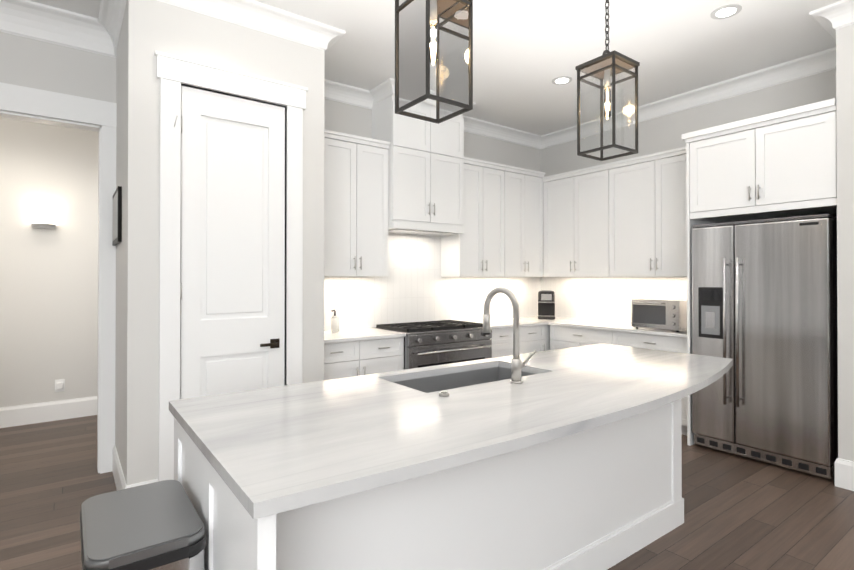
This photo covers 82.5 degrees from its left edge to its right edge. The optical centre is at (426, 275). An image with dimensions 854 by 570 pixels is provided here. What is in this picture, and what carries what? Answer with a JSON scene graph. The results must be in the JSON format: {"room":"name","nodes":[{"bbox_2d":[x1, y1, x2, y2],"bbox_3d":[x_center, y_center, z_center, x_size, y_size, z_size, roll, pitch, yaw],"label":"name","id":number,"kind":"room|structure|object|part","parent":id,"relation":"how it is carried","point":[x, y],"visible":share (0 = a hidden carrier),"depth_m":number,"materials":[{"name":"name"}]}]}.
{"room":"kitchen","nodes":[
{"label":"kitchen","id":0,"kind":"room"},
{"bbox_2d":[0,117,98,407],"bbox_3d":[-2.683,-0.175,5.628,10.600,3.220,0.120,0,0,-36],"label":"wall","id":1,"kind":"structure","parent":0,"point":[48,307],"depth_m":4.78,"materials":[{"name":"white paint"}]},
{"bbox_2d":[31,212,55,228],"bbox_3d":[-3.719,-0.529,4.726,0.186,0.144,0.102,0,0,-36],"label":"sconce","id":2,"kind":"object","parent":1,"relation":"attached to","point":[43,220],"visible":1,"depth_m":4.69,"materials":[{"name":"silver metal"}]},
{"bbox_3d":[-3.716,-0.531,4.723,0.180,0.140,0.087,0,0,-36],"label":"lamp shade","id":3,"kind":"part","parent":2,"relation":"part of","materials":[{"name":"white glass"}]},
{"bbox_2d":[0,396,96,427],"bbox_3d":[-4.284,1.331,4.352,6.280,0.190,0.016,0,0,-36],"label":"baseboard","id":4,"kind":"structure","parent":1,"relation":"attached to","point":[19,415],"depth_m":4.76,"materials":[{"name":"white wood"}]},
{"bbox_2d":[55,379,64,391],"bbox_3d":[-3.636,1.089,4.822,0.080,0.120,0.029,0,0,-36],"label":"outlet","id":5,"kind":"object","parent":1,"relation":"attached to","point":[59,385],"visible":1,"depth_m":4.82,"materials":[{"name":"white plastic"}]},
{"bbox_2d":[115,21,122,455],"bbox_3d":[-2.007,-0.190,3.299,0.120,3.220,0.770,0,0,-36],"label":"wall","id":6,"kind":"structure","parent":0,"point":[119,51],"depth_m":3.33,"materials":[{"name":"white paint"}]},
{"bbox_2d":[96,0,126,43],"bbox_3d":[-2.024,-1.736,3.135,0.115,0.135,0.750,0,0,-36],"label":"crown molding","id":7,"kind":"structure","parent":6,"relation":"attached to","point":[111,13],"depth_m":3.33,"materials":[{"name":"white"}]},
{"bbox_2d":[112,186,121,245],"bbox_3d":[-2.137,-0.400,3.354,0.023,0.360,0.470,0,0,-36],"label":"picture frame","id":8,"kind":"object","parent":6,"relation":"attached to","point":[117,221],"visible":1,"depth_m":3.18,"materials":[{"name":"black metal"}]},
{"bbox_2d":[112,445,128,489],"bbox_3d":[-2.015,1.324,3.186,0.016,0.190,0.886,0,0,-36],"label":"baseboard","id":9,"kind":"structure","parent":6,"relation":"attached to","point":[119,478],"depth_m":3.20,"materials":[{"name":"white wood"}]},
{"bbox_2d":[119,0,324,484],"bbox_3d":[-1.292,-0.190,3.274,1.240,3.220,0.120,0,0,-36],"label":"wall","id":10,"kind":"structure","parent":0,"point":[149,28],"depth_m":2.95,"materials":[{"name":"white paint"}]},
{"bbox_2d":[174,86,284,398],"bbox_3d":[-1.282,0.110,3.209,0.710,2.594,0.093,0,0,-36],"label":"pantry door","id":11,"kind":"structure","parent":10,"relation":"in","point":[232,281],"depth_m":3.22,"materials":[{"name":"white wood"}]},
{"bbox_3d":[-1.287,0.104,3.184,0.672,2.190,0.059,0,0,-36],"label":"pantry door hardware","id":12,"kind":"part","parent":11,"relation":"part of","materials":[{"name":"white wood"}]},
{"bbox_2d":[155,51,307,480],"bbox_3d":[-1.285,0.037,3.254,0.960,2.765,0.158,0,0,-36],"label":"door frame","id":13,"kind":"structure","parent":10,"relation":"attached to","point":[174,73],"depth_m":3.00,"materials":[{"name":"white wood"}]},
{"bbox_2d":[157,0,345,50],"bbox_3d":[-1.222,-1.736,3.189,1.470,0.135,0.115,0,0,-36],"label":"crown molding","id":14,"kind":"structure","parent":10,"relation":"attached to","point":[252,14],"depth_m":3.31,"materials":[{"name":"white"}]},
{"bbox_2d":[0,32,539,170],"bbox_3d":[-2.159,-0.187,3.740,9.200,3.220,0.120,0,0,-36],"label":"wall","id":15,"kind":"structure","parent":0,"point":[33,63],"depth_m":3.49,"materials":[{"name":"white paint"}]},
{"bbox_2d":[0,82,116,473],"bbox_3d":[-2.818,0.080,3.252,1.280,2.680,0.180,0,0,-36],"label":"door frame","id":16,"kind":"structure","parent":15,"relation":"attached to","point":[22,100],"depth_m":3.51,"materials":[{"name":"white wood"}]},
{"bbox_2d":[0,0,116,57],"bbox_3d":[-3.919,-1.709,2.295,4.160,0.200,0.130,0,0,-36],"label":"crown molding","id":17,"kind":"structure","parent":15,"relation":"attached to","point":[42,22],"depth_m":3.32,"materials":[{"name":"white"}]},
{"bbox_2d":[324,131,391,278],"bbox_3d":[-0.730,-0.610,4.517,0.678,1.235,0.327,0,0,-36],"label":"upper cabinet","id":18,"kind":"object","parent":15,"relation":"attached to","point":[357,229],"depth_m":4.39,"materials":[{"name":"white wood"}]},
{"bbox_2d":[368,95,463,230],"bbox_3d":[-0.084,-1.142,4.953,0.868,1.284,0.397,0,0,-36],"label":"upper cabinet","id":19,"kind":"object","parent":15,"relation":"attached to","point":[424,220],"depth_m":4.75,"materials":[{"name":"white wood"}]},
{"bbox_2d":[324,79,543,148],"bbox_3d":[0.131,-1.723,5.295,3.440,0.135,0.115,0,0,-36],"label":"crown molding","id":20,"kind":"structure","parent":15,"relation":"attached to","point":[335,91],"depth_m":5.53,"materials":[{"name":"white wood"}]},
{"bbox_2d":[440,159,499,278],"bbox_3d":[0.538,-0.604,5.454,0.726,1.235,0.327,0,0,-36],"label":"upper cabinet","id":21,"kind":"object","parent":15,"relation":"attached to","point":[473,252],"depth_m":5.27,"materials":[{"name":"white wood"}]},
{"bbox_2d":[324,233,686,330],"bbox_3d":[0.759,0.044,4.435,3.432,0.975,2.222,0,0,-36],"label":"backsplash","id":22,"kind":"structure","parent":15,"relation":"attached to","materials":[{"name":"tile"}]},
{"bbox_2d":[500,164,544,278],"bbox_3d":[1.048,-0.602,5.792,0.745,1.235,0.388,0,0,-36],"label":"upper cabinet","id":23,"kind":"object","parent":15,"relation":"attached to","point":[521,189],"depth_m":5.67,"materials":[{"name":"white wood"}]},
{"bbox_2d":[0,415,853,569],"bbox_3d":[0.335,1.469,1.531,10.600,0.120,10.280,0,0,-36],"label":"floor","id":24,"kind":"structure","parent":0,"point":[743,513],"depth_m":2.94,"materials":[{"name":"brown wood"}]},
{"bbox_2d":[80,480,205,569],"bbox_3d":[-0.867,1.067,1.473,0.294,0.683,0.510,0,0,-36],"label":"stool","id":25,"kind":"object","parent":24,"relation":"on","point":[159,525],"visible":1,"depth_m":1.39,"materials":[{"name":"black plastic"}]},
{"bbox_2d":[324,339,403,379],"bbox_3d":[-0.744,0.984,4.329,0.895,0.885,0.597,0,0,-36],"label":"base cabinet","id":26,"kind":"object","parent":24,"relation":"on","point":[369,356],"depth_m":4.11,"materials":[{"name":"white wood"}]},
{"bbox_2d":[324,327,405,342],"bbox_3d":[-0.732,0.526,4.316,0.895,0.030,0.637,0,0,-36],"label":"countertop","id":27,"kind":"structure","parent":26,"relation":"on","point":[350,334],"depth_m":4.23,"materials":[{"name":"white stone"}]},
{"bbox_2d":[331,310,338,332],"bbox_3d":[-0.836,0.408,4.389,0.081,0.206,0.068,0,0,-36],"label":"soap dispenser","id":28,"kind":"object","parent":27,"relation":"on","point":[334,323],"visible":1,"depth_m":4.37,"materials":[{"name":"white plastic"}]},
{"bbox_2d":[174,403,683,569],"bbox_3d":[0.305,0.974,2.268,2.506,0.880,1.096,0,0,-36],"label":"kitchen island","id":29,"kind":"object","parent":24,"relation":"on","point":[570,458],"depth_m":1.93,"materials":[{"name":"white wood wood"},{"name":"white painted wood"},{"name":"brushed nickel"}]},
{"bbox_2d":[169,343,656,442],"bbox_3d":[0.297,0.518,2.591,2.910,0.036,0.500,0,0,-36],"label":"island countertop","id":30,"kind":"structure","parent":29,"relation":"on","point":[204,413],"depth_m":2.05,"materials":[{"name":"white stone"}]},
{"bbox_2d":[439,287,536,396],"bbox_3d":[0.216,0.275,2.213,0.513,0.444,0.294,0,0,-36],"label":"faucet","id":31,"kind":"object","parent":30,"relation":"on","point":[517,365],"visible":1,"depth_m":2.27,"materials":[{"name":"silver metal"}]},
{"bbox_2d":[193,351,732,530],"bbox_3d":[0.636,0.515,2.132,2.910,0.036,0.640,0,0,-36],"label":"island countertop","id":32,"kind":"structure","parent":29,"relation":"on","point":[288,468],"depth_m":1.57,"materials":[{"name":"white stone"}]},
{"bbox_2d":[393,363,536,390],"bbox_3d":[0.211,0.647,2.470,0.854,0.248,0.434,0,0,-36],"label":"sink","id":33,"kind":"object","parent":32,"relation":"in","point":[439,380],"depth_m":2.69,"materials":[{"name":"grey metal"}]},
{"bbox_2d":[373,320,491,369],"bbox_3d":[0.070,0.957,4.840,1.012,0.945,0.716,0,0,-36],"label":"range","id":34,"kind":"object","parent":24,"relation":"on","point":[432,343],"visible":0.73,"depth_m":4.59,"materials":[{"name":"silver metal"}]},
{"bbox_2d":[490,327,523,357],"bbox_3d":[0.634,0.990,5.347,0.491,0.885,0.597,0,0,-36],"label":"base cabinet","id":35,"kind":"object","parent":24,"relation":"on","point":[502,340],"depth_m":5.12,"materials":[{"name":"white wood"}]},
{"bbox_2d":[524,327,547,353],"bbox_3d":[0.955,0.992,5.583,0.548,0.885,0.597,0,0,-36],"label":"base cabinet","id":36,"kind":"object","parent":24,"relation":"on","point":[535,338],"depth_m":5.41,"materials":[{"name":"white wood"}]},
{"bbox_2d":[548,327,603,349],"bbox_3d":[1.872,0.990,5.309,0.597,0.885,0.848,0,0,-36],"label":"base cabinet","id":37,"kind":"object","parent":24,"relation":"on","point":[558,337],"depth_m":5.24,"materials":[{"name":"white wood"}]},
{"bbox_2d":[460,315,559,330],"bbox_3d":[1.059,0.535,5.638,1.517,0.030,0.637,0,0,-36],"label":"countertop","id":38,"kind":"structure","parent":37,"relation":"on","point":[525,320],"depth_m":5.51,"materials":[{"name":"white stone"}]},
{"bbox_2d":[538,290,554,318],"bbox_3d":[1.451,0.348,5.919,0.200,0.345,0.260,0,0,14],"label":"coffee maker","id":39,"kind":"object","parent":38,"relation":"on","point":[546,304],"visible":1,"depth_m":5.82,"materials":[{"name":"black plastic"}]},
{"bbox_2d":[604,331,694,442],"bbox_3d":[2.306,0.986,4.721,0.597,0.885,0.855,0,0,-36],"label":"base cabinet","id":40,"kind":"object","parent":24,"relation":"on","point":[624,338],"depth_m":4.42,"materials":[{"name":"white wood"}]},
{"bbox_2d":[548,319,691,338],"bbox_3d":[2.074,0.531,5.005,0.637,0.030,1.582,0,0,-36],"label":"countertop","id":41,"kind":"structure","parent":40,"relation":"on","point":[592,324],"depth_m":4.94,"materials":[{"name":"white stone"}]},
{"bbox_2d":[631,298,686,331],"bbox_3d":[2.272,0.367,4.654,0.463,0.290,0.470,0,0,-36],"label":"toaster oven","id":42,"kind":"object","parent":41,"relation":"on","point":[663,313],"visible":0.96,"depth_m":4.51,"materials":[{"name":"silver metal"}]},
{"bbox_2d":[692,214,837,478],"bbox_3d":[2.757,0.501,3.899,0.834,1.845,0.916,0,0,-36],"label":"fridge","id":43,"kind":"object","parent":24,"relation":"on","point":[764,304],"visible":0.98,"depth_m":3.60,"materials":[{"name":"silver metal"}]},
{"bbox_2d":[30,0,841,135],"bbox_3d":[0.335,-1.861,1.552,10.600,0.100,10.280,0,0,-36],"label":"ceiling","id":44,"kind":"structure","parent":0,"point":[526,53],"depth_m":3.79,"materials":[{"name":"white paint"}]},
{"bbox_2d":[380,78,475,119],"bbox_3d":[0.060,-1.738,4.761,1.048,0.110,0.090,0,0,-36],"label":"crown molding","id":45,"kind":"structure","parent":44,"relation":"attached to","point":[387,88],"depth_m":4.57,"materials":[{"name":"white"}]},
{"bbox_2d":[395,0,472,123],"bbox_3d":[0.023,-1.199,1.752,0.210,1.218,0.210,0,0,-36],"label":"pendant light","id":46,"kind":"object","parent":44,"relation":"hanging from","point":[451,21],"visible":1,"depth_m":1.75,"materials":[{"name":"grey metal"}]},
{"bbox_3d":[0.023,-0.837,1.750,0.006,0.115,0.007,0,0,-36],"label":"bulb","id":47,"kind":"part","parent":46,"relation":"part of","materials":[{"name":"white glass"}]},
{"bbox_2d":[552,76,571,84],"bbox_3d":[1.238,-1.790,4.470,0.184,0.006,0.184,0,0,-36],"label":"recessed light","id":48,"kind":"object","parent":44,"relation":"in","point":[561,80],"visible":1,"depth_m":4.46,"materials":[{"name":"grey"}]},
{"bbox_2d":[575,0,639,160],"bbox_3d":[0.871,-1.195,2.354,0.210,1.218,0.210,0,0,-36],"label":"pendant light","id":49,"kind":"object","parent":44,"relation":"hanging from","point":[607,66],"visible":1,"depth_m":2.34,"materials":[{"name":"grey metal"}]},
{"bbox_3d":[0.871,-0.801,2.352,0.188,0.406,0.188,0,0,-36],"label":"glass","id":50,"kind":"part","parent":49,"relation":"part of","materials":[{"name":"clear glass"}]},
{"bbox_2d":[711,4,741,18],"bbox_3d":[2.038,-1.797,3.320,0.184,0.006,0.184,0,0,-36],"label":"recessed light","id":51,"kind":"object","parent":44,"relation":"in","point":[726,11],"visible":1,"depth_m":3.31,"materials":[{"name":"grey"}]},
{"bbox_2d":[540,69,836,271],"bbox_3d":[2.488,-0.179,5.090,0.120,3.220,3.230,0,0,-36],"label":"wall","id":52,"kind":"structure","parent":0,"point":[661,134],"depth_m":4.87,"materials":[{"name":"white paint"}]},
{"bbox_2d":[544,163,615,278],"bbox_3d":[1.793,-0.576,5.601,0.388,1.180,0.966,0,0,-36],"label":"upper cabinet","id":53,"kind":"object","parent":52,"relation":"attached to","point":[580,206],"depth_m":5.48,"materials":[{"name":"white wood"}]},
{"bbox_2d":[616,147,713,278],"bbox_3d":[2.350,-0.590,4.899,0.327,1.200,1.073,0,0,-36],"label":"upper cabinet","id":54,"kind":"object","parent":52,"relation":"attached to","point":[654,232],"depth_m":4.79,"materials":[{"name":"white wood"}]},
{"bbox_2d":[540,51,835,147],"bbox_3d":[2.436,-1.725,4.974,0.115,0.135,3.090,0,0,-36],"label":"crown molding","id":55,"kind":"structure","parent":52,"relation":"attached to","point":[819,62],"depth_m":4.62,"materials":[{"name":"white wood"}]},
{"bbox_2d":[688,103,836,222],"bbox_3d":[2.800,-0.814,3.928,0.757,0.675,0.973,0,0,-36],"label":"upper cabinet","id":56,"kind":"object","parent":52,"relation":"attached to","point":[783,166],"depth_m":3.66,"materials":[{"name":"white wood"}]},
{"bbox_2d":[836,24,853,461],"bbox_3d":[5.212,-0.199,1.924,2.300,3.220,5.100,0,0,-36],"label":"wall","id":57,"kind":"structure","parent":0,"point":[845,156],"depth_m":3.26,"materials":[{"name":"white paint"}]},
{"bbox_2d":[824,36,835,59],"bbox_3d":[3.000,-1.734,3.541,0.630,0.135,0.115,0,0,-36],"label":"crown molding","id":58,"kind":"structure","parent":57,"relation":"attached to","point":[831,52],"depth_m":3.87,"materials":[{"name":"white"}]},
{"bbox_2d":[809,0,853,35],"bbox_3d":[4.136,-1.747,1.359,0.115,0.135,4.975,0,0,-36],"label":"crown molding","id":59,"kind":"structure","parent":57,"relation":"attached to","point":[832,17],"depth_m":3.27,"materials":[{"name":"white"}]},
{"bbox_2d":[834,458,853,490],"bbox_3d":[4.231,1.312,1.294,0.016,0.190,4.966,0,0,-36],"label":"baseboard","id":60,"kind":"structure","parent":57,"relation":"attached to","point":[844,469],"depth_m":3.24,"materials":[{"name":"white wood"}]}
]}

